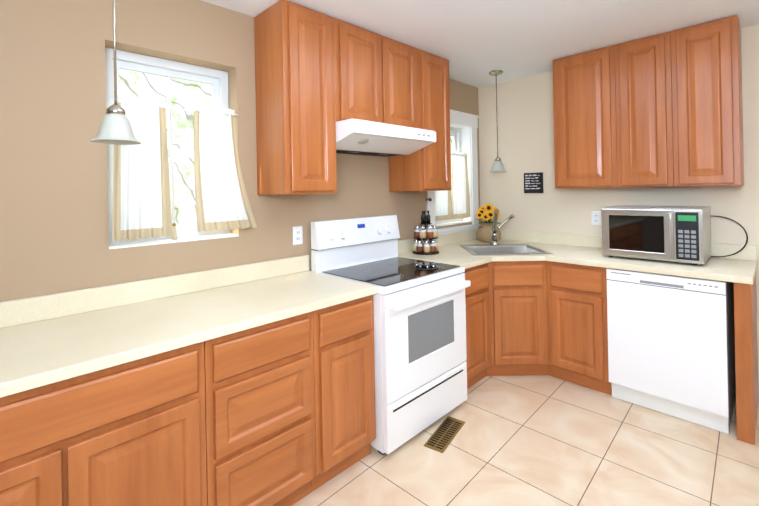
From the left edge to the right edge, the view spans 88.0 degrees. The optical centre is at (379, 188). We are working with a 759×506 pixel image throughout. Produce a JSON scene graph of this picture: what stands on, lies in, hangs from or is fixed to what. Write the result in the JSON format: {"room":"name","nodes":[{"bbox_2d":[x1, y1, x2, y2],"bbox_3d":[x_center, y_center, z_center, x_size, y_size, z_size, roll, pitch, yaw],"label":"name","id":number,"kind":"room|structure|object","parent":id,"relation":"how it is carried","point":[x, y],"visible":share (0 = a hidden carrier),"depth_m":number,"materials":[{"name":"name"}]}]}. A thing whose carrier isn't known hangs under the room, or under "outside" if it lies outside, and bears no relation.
{"room":"kitchen","nodes":[
{"label":"kitchen","id":0,"kind":"room"},
{"bbox_2d":[0,0,480,301],"bbox_3d":[-1.454,0.232,1.669,7.132,2.445,0.160,-1,0,-45],"label":"wall","id":1,"kind":"structure","parent":0,"point":[53,204],"depth_m":1.75,"materials":[{"name":"paint"}]},
{"bbox_2d":[105,47,238,248],"bbox_3d":[-1.071,-0.203,2.052,0.611,0.950,0.155,-1,0,-45],"label":"window","id":2,"kind":"structure","parent":1,"relation":"in","point":[217,80],"depth_m":2.07,"materials":[{"name":"white"}]},
{"bbox_2d":[109,99,237,116],"bbox_3d":[-1.004,-0.404,1.980,0.601,0.012,0.012,-1,0,-45],"label":"curtain rod","id":3,"kind":"object","parent":2,"relation":"attached to","point":[168,107],"visible":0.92,"depth_m":1.95,"materials":[{"name":"white metal"}]},
{"bbox_2d":[112,94,171,240],"bbox_3d":[-1.123,-0.096,1.855,0.248,0.671,0.042,-1,0,-45],"label":"curtain","id":4,"kind":"object","parent":3,"relation":"hanging from","point":[141,196],"visible":0.92,"depth_m":1.86,"materials":[{"name":"white fabric"}]},
{"bbox_2d":[193,105,256,231],"bbox_3d":[-0.828,-0.106,2.131,0.332,0.661,0.053,-1,0,-45],"label":"curtain","id":5,"kind":"object","parent":3,"relation":"hanging from","point":[222,200],"visible":1,"depth_m":2.10,"materials":[{"name":"white fabric"}]},
{"bbox_2d":[171,223,176,239],"bbox_3d":[-1.053,0.217,2.015,0.028,0.085,0.028,-1,0,-45],"label":"figurine","id":6,"kind":"object","parent":2,"relation":"on","point":[174,235],"visible":0.98,"depth_m":2.01,"materials":[{"name":"beige"}]},
{"bbox_2d":[293,226,302,244],"bbox_3d":[-0.514,0.293,2.474,0.070,0.115,0.008,-1,0,-45],"label":"electrical outlet","id":7,"kind":"object","parent":1,"relation":"attached to","point":[297,235],"visible":1,"depth_m":2.47,"materials":[{"name":"white plastic"}]},
{"bbox_2d":[254,0,341,194],"bbox_3d":[-0.483,-0.487,2.291,0.343,1.032,0.332,-1,0,-45],"label":"upper cabinet","id":8,"kind":"object","parent":1,"relation":"attached to","point":[318,75],"depth_m":2.17,"materials":[{"name":"brown wood"}]},
{"bbox_2d":[338,19,385,122],"bbox_3d":[-0.229,-0.702,2.546,0.381,0.610,0.332,-1,0,-45],"label":"upper cabinet","id":9,"kind":"object","parent":1,"relation":"attached to","point":[363,50],"depth_m":2.44,"materials":[{"name":"brown wood"}]},
{"bbox_2d":[386,37,421,128],"bbox_3d":[0.042,-0.707,2.813,0.379,0.610,0.332,-1,0,-45],"label":"upper cabinet","id":10,"kind":"object","parent":1,"relation":"attached to","point":[403,61],"depth_m":2.71,"materials":[{"name":"brown wood"}]},
{"bbox_2d":[336,118,435,156],"bbox_3d":[-0.038,-0.321,2.629,0.754,0.154,0.470,-1,0,-45],"label":"range hood","id":11,"kind":"object","parent":10,"relation":"attached to","point":[361,137],"visible":0.9,"depth_m":2.47,"materials":[{"name":"white metal"}]},
{"bbox_2d":[389,50,450,191],"bbox_3d":[0.320,-0.500,3.082,0.389,1.032,0.332,-1,0,-45],"label":"upper cabinet","id":12,"kind":"object","parent":1,"relation":"attached to","point":[428,168],"depth_m":2.95,"materials":[{"name":"brown wood"}]},
{"bbox_2d":[426,109,481,234],"bbox_3d":[0.649,-0.138,3.713,0.849,1.185,0.200,-1,0,-45],"label":"window","id":13,"kind":"structure","parent":1,"relation":"in","point":[455,133],"depth_m":3.88,"materials":[{"name":"white"}]},
{"bbox_2d":[201,0,758,87],"bbox_3d":[0.191,-1.077,-0.023,7.132,0.100,4.920,-1,0,-45],"label":"ceiling","id":14,"kind":"structure","parent":0,"point":[474,42],"depth_m":2.45,"materials":[{"name":"paint"}]},
{"bbox_2d":[90,0,141,144],"bbox_3d":[-0.945,-0.584,1.401,0.155,0.834,0.155,-1,0,-45],"label":"pendant light","id":15,"kind":"object","parent":14,"relation":"hanging from","point":[115,127],"visible":1,"depth_m":1.38,"materials":[{"name":"white glass"}]},
{"bbox_2d":[489,70,506,172],"bbox_3d":[1.039,-0.591,3.473,0.155,0.884,0.155,-1,0,-45],"label":"pendant light","id":16,"kind":"object","parent":14,"relation":"hanging from","point":[497,166],"visible":1,"depth_m":3.44,"materials":[{"name":"white glass"}]},
{"bbox_2d":[292,375,758,505],"bbox_3d":[0.239,1.468,-0.030,7.132,0.100,4.920,-1,0,-45],"label":"floor","id":17,"kind":"structure","parent":0,"point":[538,440],"depth_m":2.04,"materials":[{"name":"tile"}]},
{"bbox_2d":[0,339,215,505],"bbox_3d":[-1.153,1.010,1.392,0.836,0.876,0.626,-1,0,-45],"label":"base cabinet","id":18,"kind":"object","parent":17,"relation":"on","point":[140,432],"depth_m":1.27,"materials":[{"name":"brown wood"}]},
{"bbox_2d":[0,255,377,397],"bbox_3d":[-1.148,0.502,1.399,2.562,0.138,0.643,-1,0,-45],"label":"countertop","id":19,"kind":"structure","parent":18,"relation":"on","point":[50,339],"depth_m":1.62,"materials":[{"name":"laminate"}]},
{"bbox_2d":[212,309,323,505],"bbox_3d":[-0.680,1.003,1.858,0.492,0.876,0.626,-1,0,-45],"label":"base cabinet","id":20,"kind":"object","parent":17,"relation":"on","point":[280,413],"depth_m":1.64,"materials":[{"name":"brown wood"}]},
{"bbox_2d":[320,295,375,483],"bbox_3d":[-0.367,0.998,2.166,0.385,0.876,0.626,-1,0,-45],"label":"base cabinet","id":21,"kind":"object","parent":17,"relation":"on","point":[347,362],"depth_m":1.94,"materials":[{"name":"brown wood"}]},
{"bbox_2d":[311,215,470,454],"bbox_3d":[0.088,0.813,2.520,0.756,1.228,0.705,-1,0,-45],"label":"stove","id":22,"kind":"object","parent":17,"relation":"on","point":[420,353],"visible":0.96,"depth_m":2.33,"materials":[{"name":"white metal"}]},
{"bbox_2d":[424,416,464,452],"bbox_3d":[0.383,1.418,2.281,0.115,0.005,0.330,-1,0,33],"label":"floor vent","id":23,"kind":"object","parent":17,"relation":"in","point":[441,438],"visible":1,"depth_m":2.27,"materials":[{"name":"gold metal"}]},
{"bbox_2d":[462,263,490,380],"bbox_3d":[0.462,0.934,2.984,0.418,0.775,0.626,-1,0,-45],"label":"base cabinet","id":24,"kind":"object","parent":17,"relation":"on","point":[477,326],"visible":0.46,"depth_m":2.78,"materials":[{"name":"brown wood"}]},
{"bbox_2d":[474,261,562,377],"bbox_3d":[1.038,0.989,3.350,0.911,0.846,0.912,-1,0,-45],"label":"base cabinet","id":25,"kind":"object","parent":17,"relation":"on","point":[518,309],"depth_m":2.90,"materials":[{"name":"brown wood"}]},
{"bbox_2d":[398,209,757,284],"bbox_3d":[1.270,0.409,2.809,1.332,0.488,2.028,-1,0,-45],"label":"countertop","id":26,"kind":"structure","parent":25,"relation":"on","point":[467,249],"depth_m":2.89,"materials":[{"name":"laminate"}]},
{"bbox_2d":[413,210,438,254],"bbox_3d":[0.365,0.340,3.122,0.210,0.335,0.210,-1,0,-45],"label":"spice rack","id":27,"kind":"object","parent":26,"relation":"on","point":[424,231],"visible":1,"depth_m":3.06,"materials":[{"name":"glass"}]},
{"bbox_2d":[475,203,500,242],"bbox_3d":[1.049,0.315,3.707,0.289,0.364,0.298,-1,0,-45],"label":"flower pot","id":28,"kind":"object","parent":26,"relation":"on","point":[483,233],"visible":0.79,"depth_m":3.65,"materials":[{"name":"brown"}]},
{"bbox_2d":[490,209,514,245],"bbox_3d":[1.042,0.330,3.424,0.276,0.318,0.163,-1,0,-45],"label":"faucet","id":29,"kind":"object","parent":26,"relation":"on","point":[494,242],"depth_m":3.43,"materials":[{"name":"silver metal"}]},
{"bbox_2d":[459,243,553,274],"bbox_3d":[1.009,0.536,3.228,0.812,0.248,0.812,-1,0,-45],"label":"sink","id":30,"kind":"object","parent":26,"relation":"in","point":[494,252],"depth_m":3.26,"materials":[{"name":"metal"}]},
{"bbox_2d":[601,205,747,264],"bbox_3d":[1.981,0.300,2.669,0.464,0.352,0.744,-1,0,-45],"label":"microwave","id":31,"kind":"object","parent":26,"relation":"on","point":[675,233],"visible":1,"depth_m":2.57,"materials":[{"name":"silver metal"}]},
{"bbox_2d":[547,261,608,382],"bbox_3d":[1.599,0.912,2.983,0.626,0.775,0.398,-1,0,-45],"label":"base cabinet","id":32,"kind":"object","parent":17,"relation":"on","point":[577,322],"visible":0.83,"depth_m":2.75,"materials":[{"name":"brown wood"}]},
{"bbox_2d":[606,268,735,433],"bbox_3d":[1.944,0.957,2.615,0.610,0.864,0.598,-1,0,-45],"label":"dishwasher","id":33,"kind":"object","parent":17,"relation":"on","point":[671,345],"visible":0.96,"depth_m":2.38,"materials":[{"name":"white metal"}]},
{"bbox_2d":[734,275,758,444],"bbox_3d":[2.216,0.949,2.368,0.611,0.875,0.072,-1,0,-45],"label":"end panel","id":34,"kind":"object","parent":17,"relation":"on","point":[746,346],"visible":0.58,"depth_m":2.16,"materials":[{"name":"brown wood"}]},
{"bbox_2d":[478,25,758,389],"bbox_3d":[2.699,0.155,2.420,0.160,2.445,4.600,-1,0,-45],"label":"wall","id":35,"kind":"structure","parent":0,"point":[525,120],"depth_m":3.48,"materials":[{"name":"paint"}]},
{"bbox_2d":[524,172,542,192],"bbox_3d":[1.410,-0.054,3.600,0.013,0.187,0.176,-1,0,-45],"label":"sign","id":36,"kind":"object","parent":35,"relation":"attached to","point":[533,182],"visible":1,"depth_m":3.59,"materials":[{"name":"black"}]},
{"bbox_2d":[592,211,600,224],"bbox_3d":[1.782,0.240,3.230,0.008,0.115,0.070,-1,0,-45],"label":"electrical outlet","id":37,"kind":"object","parent":35,"relation":"attached to","point":[596,217],"visible":1,"depth_m":3.23,"materials":[{"name":"white plastic"}]},
{"bbox_2d":[552,15,743,187],"bbox_3d":[1.893,-0.531,2.872,0.332,1.033,1.105,-1,0,-45],"label":"upper cabinet","id":38,"kind":"object","parent":35,"relation":"attached to","point":[663,110],"visible":1,"depth_m":2.67,"materials":[{"name":"brown wood"}]},
{"label":"outside","id":39,"kind":"structure","parent":0,"visible":0},
{"bbox_2d":[119,69,452,222],"bbox_3d":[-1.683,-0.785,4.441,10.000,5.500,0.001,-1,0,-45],"label":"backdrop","id":40,"kind":"structure","parent":39,"point":[187,94],"depth_m":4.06,"materials":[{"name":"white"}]},
{"bbox_3d":[0.663,-0.326,3.695,0.605,0.012,0.012,-1,0,-45],"label":"curtain rod","id":41,"kind":"object","parent":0,"visible":0},
{"bbox_2d":[435,190,451,220],"bbox_3d":[0.560,-0.031,3.588,0.290,0.646,0.043,-1,0,-45],"label":"curtain","id":42,"kind":"object","parent":41,"relation":"hanging from","point":[443,205],"visible":0.27,"depth_m":3.60,"materials":[{"name":"white fabric"}]},
{"bbox_2d":[452,151,469,218],"bbox_3d":[0.777,-0.035,3.802,0.290,0.646,0.043,-1,0,-45],"label":"curtain","id":43,"kind":"object","parent":41,"relation":"hanging from","point":[460,197],"visible":0.98,"depth_m":3.81,"materials":[{"name":"white fabric"}]}
]}

